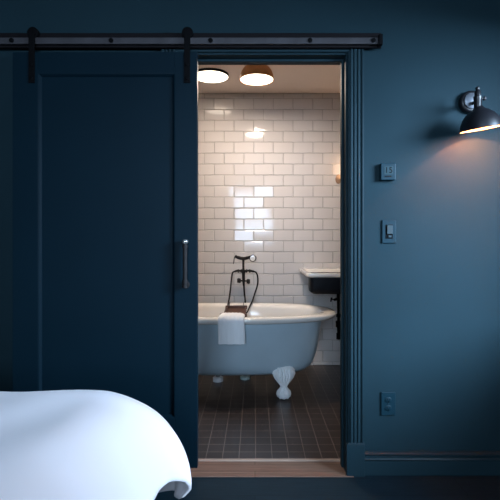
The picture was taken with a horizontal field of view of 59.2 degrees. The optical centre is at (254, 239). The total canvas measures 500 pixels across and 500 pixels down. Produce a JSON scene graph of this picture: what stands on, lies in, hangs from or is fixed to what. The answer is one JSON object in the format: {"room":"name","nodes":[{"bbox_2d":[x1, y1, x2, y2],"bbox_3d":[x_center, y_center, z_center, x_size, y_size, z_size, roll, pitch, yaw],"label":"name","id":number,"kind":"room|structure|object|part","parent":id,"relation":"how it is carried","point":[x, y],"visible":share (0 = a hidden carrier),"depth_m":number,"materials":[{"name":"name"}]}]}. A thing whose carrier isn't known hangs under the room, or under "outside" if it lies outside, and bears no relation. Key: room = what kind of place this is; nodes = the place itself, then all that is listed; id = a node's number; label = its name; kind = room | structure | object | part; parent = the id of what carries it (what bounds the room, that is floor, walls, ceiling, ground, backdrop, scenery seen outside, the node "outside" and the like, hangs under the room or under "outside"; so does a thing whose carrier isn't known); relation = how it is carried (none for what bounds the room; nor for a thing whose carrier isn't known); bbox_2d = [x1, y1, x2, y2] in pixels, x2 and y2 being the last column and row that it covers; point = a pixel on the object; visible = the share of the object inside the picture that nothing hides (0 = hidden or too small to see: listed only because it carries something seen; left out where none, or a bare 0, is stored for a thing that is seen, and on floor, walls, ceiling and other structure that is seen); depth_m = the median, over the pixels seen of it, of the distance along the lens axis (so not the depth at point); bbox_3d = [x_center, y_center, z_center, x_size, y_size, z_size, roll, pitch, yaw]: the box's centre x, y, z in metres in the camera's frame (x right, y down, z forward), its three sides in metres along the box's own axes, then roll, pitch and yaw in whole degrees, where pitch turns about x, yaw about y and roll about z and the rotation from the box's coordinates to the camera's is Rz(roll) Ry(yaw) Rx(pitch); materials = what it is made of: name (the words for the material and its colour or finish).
{"room":"hotel room","nodes":[
{"label":"hotel room","id":0,"kind":"room"},
{"bbox_2d":[0,390,191,499],"bbox_3d":[-1.443,0.779,0.840,2.469,0.585,1.615,0,0,0],"label":"duvet","id":1,"kind":"object","parent":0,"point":[55,444],"visible":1,"depth_m":1.15,"materials":[{"name":"white fabric"}]},
{"bbox_2d":[0,0,499,450],"bbox_3d":[-0.480,-0.315,2.208,4.840,2.950,0.124,0,0,0],"label":"wall","id":2,"kind":"structure","parent":0,"point":[432,294],"depth_m":2.15,"materials":[{"name":"blue paint"}]},
{"bbox_2d":[0,33,380,48],"bbox_3d":[-0.723,-0.955,2.111,2.655,0.070,0.018,0,0,0],"label":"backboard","id":3,"kind":"object","parent":2,"relation":"attached to","point":[2,35],"visible":0.72,"depth_m":2.10,"materials":[{"name":"black metal"}]},
{"bbox_2d":[0,27,382,467],"bbox_3d":[-0.699,0.034,2.068,2.602,2.082,0.084,0,0,0],"label":"door","id":4,"kind":"structure","parent":2,"relation":"in","point":[105,144],"depth_m":2.09,"materials":[{"name":"blue paint"}]},
{"bbox_3d":[-0.700,0.026,2.079,0.644,1.623,0.014,0,0,0],"label":"panel moulding","id":5,"kind":"part","parent":4,"relation":"part of","materials":[{"name":"blue paint"}]},
{"bbox_3d":[-0.700,0.026,2.094,0.652,1.631,0.016,0,0,0],"label":"panel","id":6,"kind":"part","parent":4,"relation":"part of","materials":[{"name":"blue paint"}]},
{"bbox_3d":[-0.325,0.120,2.050,0.036,0.216,0.044,0,0,0],"label":"handle","id":7,"kind":"part","parent":4,"relation":"part of","materials":[{"name":"grey metal"}]},
{"bbox_3d":[-0.699,-0.945,2.085,2.602,0.050,0.034,0,0,0],"label":"sliding door rail","id":8,"kind":"part","parent":4,"relation":"part of","materials":[{"name":"black metal"}]},
{"bbox_2d":[162,49,363,442],"bbox_3d":[0.037,-0.004,2.133,0.977,1.964,0.026,0,0,0],"label":"trim","id":9,"kind":"structure","parent":2,"relation":"attached to","point":[355,57],"depth_m":2.12,"materials":[{"name":"blue paint"}]},
{"bbox_2d":[198,459,339,460],"bbox_3d":[0.037,1.145,2.268,0.818,0.029,0.024,0,0,0],"label":"trim","id":10,"kind":"structure","parent":2,"relation":"attached to","point":[198,459],"depth_m":2.26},
{"bbox_2d":[190,461,353,476],"bbox_3d":[0.052,1.157,2.185,0.848,0.046,0.142,0,0,0],"label":"threshold","id":11,"kind":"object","parent":2,"relation":"attached to","point":[205,468],"depth_m":2.17,"materials":[{"name":"brown wood"}]},
{"bbox_2d":[198,54,346,471],"bbox_3d":[0.037,0.120,2.207,0.818,2.055,0.126,0,0,0],"label":"trim","id":12,"kind":"structure","parent":2,"relation":"attached to","point":[203,59],"depth_m":2.19,"materials":[{"name":"blue paint"}]},
{"bbox_2d":[346,441,364,476],"bbox_3d":[0.037,1.059,2.131,0.983,0.162,0.030,0,0,0],"label":"trim","id":13,"kind":"structure","parent":2,"relation":"attached to","point":[355,452],"depth_m":2.12,"materials":[{"name":"blue paint"}]},
{"bbox_2d":[379,163,395,180],"bbox_3d":[0.642,-0.329,2.131,0.072,0.082,0.032,0,0,0],"label":"thermostat","id":14,"kind":"object","parent":2,"relation":"attached to","point":[387,171],"visible":1,"depth_m":2.12,"materials":[{"name":"blue plastic"}]},
{"bbox_2d":[381,392,394,414],"bbox_3d":[0.648,0.796,2.139,0.069,0.114,0.013,0,0,0],"label":"wall outlet","id":15,"kind":"object","parent":2,"relation":"attached to","point":[387,398],"visible":1,"depth_m":2.14,"materials":[{"name":"blue plastic"}]},
{"bbox_2d":[385,397,391,402],"bbox_3d":[0.648,0.777,2.135,0.033,0.028,0.004,0,0,0],"label":"socket","id":16,"kind":"object","parent":15,"relation":"attached to","point":[387,399],"depth_m":2.13,"materials":[{"name":"blue plastic"}]},
{"bbox_2d":[385,405,391,410],"bbox_3d":[0.648,0.816,2.135,0.033,0.028,0.004,0,0,0],"label":"socket","id":17,"kind":"object","parent":15,"relation":"attached to","point":[387,407],"depth_m":2.13,"materials":[{"name":"blue plastic"}]},
{"bbox_2d":[382,220,395,242],"bbox_3d":[0.651,-0.041,2.138,0.068,0.113,0.016,0,0,0],"label":"light switch","id":18,"kind":"object","parent":2,"relation":"attached to","point":[388,226],"visible":1,"depth_m":2.14,"materials":[{"name":"blue plastic"}]},
{"bbox_3d":[0.651,-0.041,2.136,0.035,0.068,0.002,0,0,0],"label":"switch frame","id":19,"kind":"part","parent":18,"relation":"part of","materials":[{"name":"black"}]},
{"bbox_2d":[365,451,499,474],"bbox_3d":[1.045,1.084,2.131,1.031,0.112,0.030,0,0,0],"label":"baseboard","id":20,"kind":"structure","parent":2,"relation":"attached to","point":[376,462],"depth_m":2.13,"materials":[{"name":"blue paint"}]},
{"bbox_2d":[458,86,499,132],"bbox_3d":[1.030,-0.606,2.032,0.177,0.233,0.228,0,0,0],"label":"wall sconce","id":21,"kind":"object","parent":2,"relation":"attached to","point":[478,117],"visible":1,"depth_m":1.98,"materials":[{"name":"black metal"}]},
{"bbox_3d":[1.044,-0.668,2.129,0.108,0.108,0.034,0,0,0],"label":"wall plate","id":22,"kind":"part","parent":21,"relation":"part of","materials":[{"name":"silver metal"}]},
{"bbox_2d":[473,90,481,107],"bbox_3d":[1.010,-0.637,1.996,0.036,0.083,0.036,0,0,0],"label":"socket","id":23,"kind":"object","parent":21,"relation":"attached to","point":[477,98],"depth_m":1.98,"materials":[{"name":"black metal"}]},
{"bbox_3d":[1.030,-0.550,2.007,0.177,0.122,0.178,0,0,0],"label":"lamp shade","id":24,"kind":"part","parent":21,"relation":"part of","materials":[{"name":"black metal"}]},
{"bbox_2d":[198,93,339,364],"bbox_3d":[0.000,-0.100,4.125,2.900,2.520,0.110,0,0,0],"label":"wall","id":25,"kind":"structure","parent":0,"point":[269,163],"depth_m":4.07,"materials":[{"name":"white tile"}]},
{"bbox_2d":[298,268,339,338],"bbox_3d":[0.799,0.570,3.740,0.802,0.625,0.680,0,0,0],"label":"sink","id":26,"kind":"object","parent":25,"relation":"attached to","point":[320,280],"visible":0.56,"depth_m":3.42,"materials":[{"name":"white ceramic"}]},
{"bbox_2d":[298,268,339,277],"bbox_3d":[0.799,0.322,3.735,0.802,0.130,0.670,0,0,0],"label":"basin","id":27,"kind":"object","parent":26,"relation":"in","point":[309,272],"depth_m":3.72,"materials":[{"name":"white ceramic"}]},
{"bbox_2d":[335,175,339,183],"bbox_3d":[0.842,-0.611,4.033,0.195,0.184,0.090,0,0,43],"label":"wall light","id":28,"kind":"object","parent":25,"relation":"attached to","point":[337,178],"visible":0.27,"depth_m":4.06,"materials":[{"name":"beige metal"}]},
{"bbox_2d":[198,365,339,458],"bbox_3d":[0.000,1.210,3.225,3.100,0.100,1.910,0,0,0],"label":"floor","id":29,"kind":"structure","parent":0,"point":[238,418],"depth_m":2.88,"materials":[{"name":"brown tile"}]},
{"bbox_2d":[213,375,222,382],"bbox_3d":[-0.304,1.089,3.621,0.084,0.143,0.084,0,0,0],"label":"flange","id":30,"kind":"object","parent":29,"relation":"on","point":[218,378],"visible":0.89,"depth_m":3.59,"materials":[{"name":"white"}]},
{"bbox_2d":[227,255,258,312],"bbox_3d":[-0.138,0.645,3.809,0.254,1.030,0.337,0,0,18],"label":"tub filler","id":31,"kind":"object","parent":29,"relation":"on","point":[252,258],"visible":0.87,"depth_m":3.92,"materials":[{"name":"brown metal"}]},
{"bbox_3d":[-0.101,0.366,3.925,0.115,0.051,0.043,0,0,0],"label":"valve handle","id":32,"kind":"part","parent":31,"relation":"part of","materials":[{"name":"brown metal"}]},
{"bbox_2d":[240,375,249,379],"bbox_3d":[-0.084,1.089,3.682,0.084,0.143,0.084,0,0,0],"label":"flange","id":33,"kind":"object","parent":29,"relation":"on","point":[242,377],"visible":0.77,"depth_m":3.65,"materials":[{"name":"grey"}]},
{"bbox_2d":[198,303,335,399],"bbox_3d":[-0.200,0.850,3.470,1.674,0.608,0.796,0,0,0],"label":"clawfoot bathtub","id":34,"kind":"object","parent":29,"relation":"on","point":[281,339],"visible":0.55,"depth_m":3.19,"materials":[{"name":"ceramic"}]},
{"bbox_2d":[218,312,244,344],"bbox_3d":[-0.164,0.622,3.113,0.192,0.208,0.128,0,0,0],"label":"hand towel","id":35,"kind":"object","parent":34,"relation":"hanging from","point":[231,327],"visible":1,"depth_m":3.06,"materials":[{"name":"white fabric"}]},
{"bbox_2d":[220,302,246,316],"bbox_3d":[-0.158,0.562,3.470,0.200,0.051,0.736,0,0,0],"label":"tray","id":36,"kind":"object","parent":34,"relation":"on","point":[229,308],"visible":0.52,"depth_m":3.65,"materials":[{"name":"brown wood"}]},
{"bbox_3d":[-0.158,0.569,3.724,0.184,0.030,0.017,0,0,0],"label":"rail","id":37,"kind":"part","parent":36,"relation":"part of","materials":[{"name":"brown wood"}]},
{"bbox_2d":[198,65,339,92],"bbox_3d":[0.000,-1.410,3.225,3.100,0.100,1.910,0,0,0],"label":"ceiling","id":38,"kind":"structure","parent":0,"point":[287,78],"depth_m":3.78,"materials":[{"name":"beige paint"}]},
{"bbox_2d":[198,68,228,82],"bbox_3d":[-0.362,-1.345,3.620,0.292,0.029,0.292,0,0,0],"label":"recessed light","id":39,"kind":"object","parent":38,"relation":"in","point":[205,75],"visible":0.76,"depth_m":3.57,"materials":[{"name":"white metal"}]},
{"bbox_2d":[239,65,273,85],"bbox_3d":[0.013,-1.274,3.271,0.260,0.172,0.260,0,0,0],"label":"ceiling lamp","id":40,"kind":"object","parent":38,"relation":"attached to","point":[251,75],"visible":0.74,"depth_m":3.20,"materials":[{"name":"white glass"}]},
{"bbox_2d":[240,74,272,85],"bbox_3d":[0.013,-1.190,3.271,0.245,0.004,0.245,0,0,0],"label":"diffuser","id":41,"kind":"object","parent":40,"relation":"attached to","point":[247,79],"depth_m":3.26,"materials":[{"name":"white glass"}]},
{"bbox_2d":[155,475,499,499],"bbox_3d":[-0.480,1.200,0.123,4.840,0.120,4.046,0,0,0],"label":"floor","id":42,"kind":"structure","parent":0,"point":[369,487],"depth_m":2.03,"materials":[{"name":"blue carpet"}]}
]}

